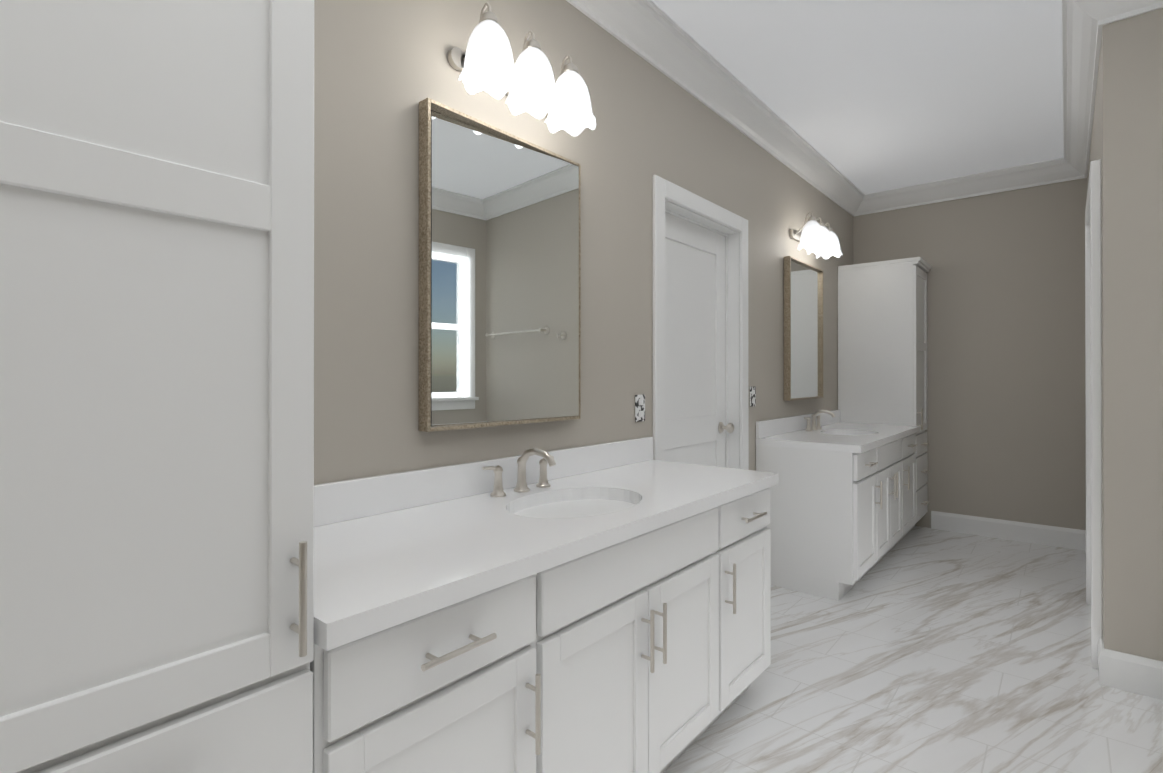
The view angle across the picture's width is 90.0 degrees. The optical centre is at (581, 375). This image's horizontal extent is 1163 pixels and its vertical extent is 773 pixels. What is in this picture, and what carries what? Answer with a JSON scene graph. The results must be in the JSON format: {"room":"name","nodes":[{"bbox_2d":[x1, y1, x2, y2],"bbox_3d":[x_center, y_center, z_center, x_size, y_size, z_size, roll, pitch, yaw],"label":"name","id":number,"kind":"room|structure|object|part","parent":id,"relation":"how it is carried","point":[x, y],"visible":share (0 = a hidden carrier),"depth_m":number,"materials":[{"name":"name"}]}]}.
{"room":"bathroom","nodes":[
{"label":"bathroom","id":0,"kind":"room"},
{"bbox_2d":[314,0,852,484],"bbox_3d":[0.121,-0.154,2.499,0.170,2.750,7.040,0,0,40],"label":"wall","id":1,"kind":"structure","parent":0,"point":[382,68],"depth_m":1.96,"materials":[{"name":"beige paint"}]},
{"bbox_2d":[314,437,653,524],"bbox_3d":[-0.253,0.320,1.896,0.020,0.099,1.752,0,0,40],"label":"backsplash","id":2,"kind":"structure","parent":1,"relation":"attached to","point":[360,497],"depth_m":1.66,"materials":[{"name":"white stone"}]},
{"bbox_2d":[419,98,580,431],"bbox_3d":[-0.234,-0.310,1.903,0.045,0.940,0.670,0,0,40],"label":"mirror","id":3,"kind":"object","parent":1,"relation":"attached to","point":[499,277],"visible":1,"depth_m":1.85,"materials":[{"name":"silver mirror"}]},
{"bbox_2d":[447,2,595,135],"bbox_3d":[-0.169,-0.968,1.845,0.220,0.245,0.528,0,0,40],"label":"sconce","id":4,"kind":"object","parent":1,"relation":"attached to","point":[485,62],"visible":1,"depth_m":1.77,"materials":[{"name":"white glass"}]},
{"bbox_2d":[635,394,644,421],"bbox_3d":[0.255,0.141,2.516,0.010,0.116,0.072,0,0,40],"label":"electrical outlet","id":5,"kind":"object","parent":1,"relation":"attached to","point":[639,408],"visible":1,"depth_m":2.51,"materials":[{"name":"white paint"}]},
{"bbox_2d":[652,175,748,469],"bbox_3d":[0.593,0.164,3.009,0.137,2.118,0.986,0,0,40],"label":"door","id":6,"kind":"structure","parent":1,"relation":"attached to","point":[700,340],"depth_m":3.09,"materials":[{"name":"white paint"}]},
{"bbox_2d":[566,0,869,216],"bbox_3d":[0.234,-1.459,2.408,0.125,0.140,6.800,0,0,40],"label":"crown molding","id":7,"kind":"structure","parent":1,"relation":"attached to","point":[655,35],"depth_m":2.91,"materials":[{"name":"white paint"}]},
{"bbox_2d":[750,387,755,406],"bbox_3d":[1.008,0.124,3.418,0.010,0.116,0.072,0,0,40],"label":"electrical outlet","id":8,"kind":"object","parent":1,"relation":"attached to","point":[752,396],"visible":1,"depth_m":3.41,"materials":[{"name":"white paint"}]},
{"bbox_2d":[756,410,839,437],"bbox_3d":[1.560,0.326,4.067,0.020,0.099,1.613,0,0,40],"label":"backsplash","id":9,"kind":"structure","parent":1,"relation":"attached to","point":[779,425],"depth_m":3.72,"materials":[{"name":"white stone"}]},
{"bbox_2d":[783,256,822,400],"bbox_3d":[1.551,-0.304,4.041,0.044,0.940,0.670,0,0,40],"label":"mirror","id":10,"kind":"object","parent":1,"relation":"attached to","point":[803,330],"visible":1,"depth_m":4.00,"materials":[{"name":"silver mirror"}]},
{"bbox_3d":[1.551,-0.304,4.040,0.004,0.917,0.647,0,0,40],"label":"glass","id":11,"kind":"part","parent":10,"relation":"part of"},
{"bbox_2d":[789,211,842,258],"bbox_3d":[1.619,-0.961,3.986,0.220,0.245,0.528,0,0,40],"label":"sconce","id":12,"kind":"object","parent":1,"relation":"attached to","point":[818,239],"visible":1,"depth_m":3.90,"materials":[{"name":"white glass"}]},
{"bbox_3d":[1.635,-0.927,3.972,0.176,0.176,0.528,0,0,40],"label":"lamp shade","id":13,"kind":"part","parent":12,"relation":"part of","materials":[{"name":"white glass"}]},
{"bbox_2d":[651,0,1063,193],"bbox_3d":[1.280,-1.581,1.535,3.490,0.100,7.440,0,0,40],"label":"ceiling","id":14,"kind":"structure","parent":0,"point":[867,96],"depth_m":2.96,"materials":[{"name":"white paint"}]},
{"bbox_2d":[663,526,1162,772],"bbox_3d":[1.280,1.268,1.527,3.490,0.100,7.440,0,0,40],"label":"floor","id":15,"kind":"structure","parent":0,"point":[917,649],"depth_m":2.31,"materials":[{"name":"stone"}]},
{"bbox_2d":[0,0,313,772],"bbox_3d":[-0.743,0.162,0.861,0.594,2.110,0.460,0,0,40],"label":"tall cabinet","id":16,"kind":"object","parent":15,"relation":"on","point":[156,386],"visible":0.98,"depth_m":0.72,"materials":[{"name":"white paint"}]},
{"bbox_2d":[310,481,778,772],"bbox_3d":[-0.032,0.813,1.710,0.594,0.810,1.746,0,0,40],"label":"bathroom vanity","id":17,"kind":"object","parent":15,"relation":"on","point":[602,608],"depth_m":1.33,"materials":[{"name":"white paint"}]},
{"bbox_2d":[314,461,777,640],"bbox_3d":[-0.037,0.389,1.716,0.581,0.040,1.752,0,0,40],"label":"countertop","id":18,"kind":"structure","parent":17,"relation":"on","point":[377,567],"depth_m":1.34,"materials":[{"name":"white stone"}]},
{"bbox_2d":[482,448,557,496],"bbox_3d":[-0.146,0.298,1.820,0.171,0.142,0.311,0,0,40],"label":"faucet","id":19,"kind":"object","parent":18,"relation":"on","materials":[{"name":"silver metal"}]},
{"bbox_2d":[518,493,629,520],"bbox_3d":[-0.015,0.471,1.711,0.340,0.150,0.470,0,0,40],"label":"sink","id":20,"kind":"object","parent":18,"relation":"in","point":[578,504],"depth_m":1.83,"materials":[{"name":"white ceramic"}]},
{"bbox_2d":[756,430,919,600],"bbox_3d":[1.780,0.820,3.882,0.594,0.810,1.607,0,0,40],"label":"bathroom vanity","id":21,"kind":"object","parent":15,"relation":"on","point":[842,509],"depth_m":3.29,"materials":[{"name":"white paint"}]},
{"bbox_2d":[756,422,919,449],"bbox_3d":[1.775,0.395,3.887,0.581,0.040,1.613,0,0,40],"label":"countertop","id":22,"kind":"structure","parent":21,"relation":"on","point":[852,436],"depth_m":3.56,"materials":[{"name":"white stone"}]},
{"bbox_2d":[804,410,835,429],"bbox_3d":[1.642,0.304,3.963,0.171,0.142,0.311,0,0,40],"label":"faucet","id":23,"kind":"object","parent":22,"relation":"on","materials":[{"name":"silver metal"}]},
{"bbox_2d":[838,257,931,536],"bbox_3d":[2.446,0.173,4.681,0.594,2.110,0.460,0,0,40],"label":"tall cabinet","id":24,"kind":"object","parent":15,"relation":"on","point":[882,342],"visible":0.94,"depth_m":4.51,"materials":[{"name":"white paint"}]},
{"bbox_2d":[853,178,1086,529],"bbox_3d":[2.992,-0.147,4.609,1.775,2.750,0.120,0,0,40],"label":"wall","id":25,"kind":"structure","parent":0,"point":[1006,416],"depth_m":4.38,"materials":[{"name":"beige paint"}]},
{"bbox_2d":[866,158,1065,213],"bbox_3d":[2.923,-1.453,4.510,1.260,0.140,0.125,0,0,40],"label":"crown molding","id":26,"kind":"structure","parent":25,"relation":"attached to","point":[1045,172],"depth_m":4.47,"materials":[{"name":"white paint"}]},
{"bbox_2d":[931,511,1082,549],"bbox_3d":[3.160,1.157,4.376,0.915,0.140,0.016,0,0,40],"label":"baseboard","id":27,"kind":"structure","parent":25,"relation":"attached to","point":[1063,537],"depth_m":4.34,"materials":[{"name":"white paint"}]},
{"bbox_2d":[1087,13,1146,657],"bbox_3d":[2.852,-0.152,3.150,0.120,2.750,2.300,0,0,40],"label":"wall","id":28,"kind":"structure","parent":0,"point":[1117,147],"depth_m":2.27,"materials":[{"name":"beige paint"}]},
{"bbox_2d":[1058,0,1109,180],"bbox_3d":[2.718,-1.457,3.183,0.125,0.140,2.425,0,0,40],"label":"crown molding","id":29,"kind":"structure","parent":28,"relation":"attached to","point":[1083,21],"depth_m":2.81,"materials":[{"name":"white paint"}]},
{"bbox_2d":[1083,530,1085,553],"bbox_3d":[3.156,1.155,3.615,0.016,0.140,1.190,0,0,40],"label":"baseboard","id":30,"kind":"structure","parent":28,"relation":"attached to","point":[1084,531],"depth_m":4.07,"materials":[{"name":"white paint"}]},
{"bbox_2d":[1085,159,1102,668],"bbox_3d":[2.473,0.163,2.775,0.084,2.118,0.976,0,0,40],"label":"door frame","id":31,"kind":"structure","parent":28,"relation":"attached to","point":[1093,360],"depth_m":2.42,"materials":[{"name":"white paint"}]},
{"bbox_2d":[1145,8,1162,660],"bbox_3d":[2.705,-0.155,1.853,1.315,2.750,0.120,0,0,40],"label":"wall","id":32,"kind":"structure","parent":0,"point":[1154,280],"depth_m":2.21,"materials":[{"name":"beige paint"}]},
{"bbox_2d":[1110,0,1162,22],"bbox_3d":[2.486,-1.460,1.880,1.140,0.140,0.125,0,0,40],"label":"crown molding","id":33,"kind":"structure","parent":32,"relation":"attached to","point":[1119,9],"depth_m":2.24,"materials":[{"name":"white paint"}]}
]}

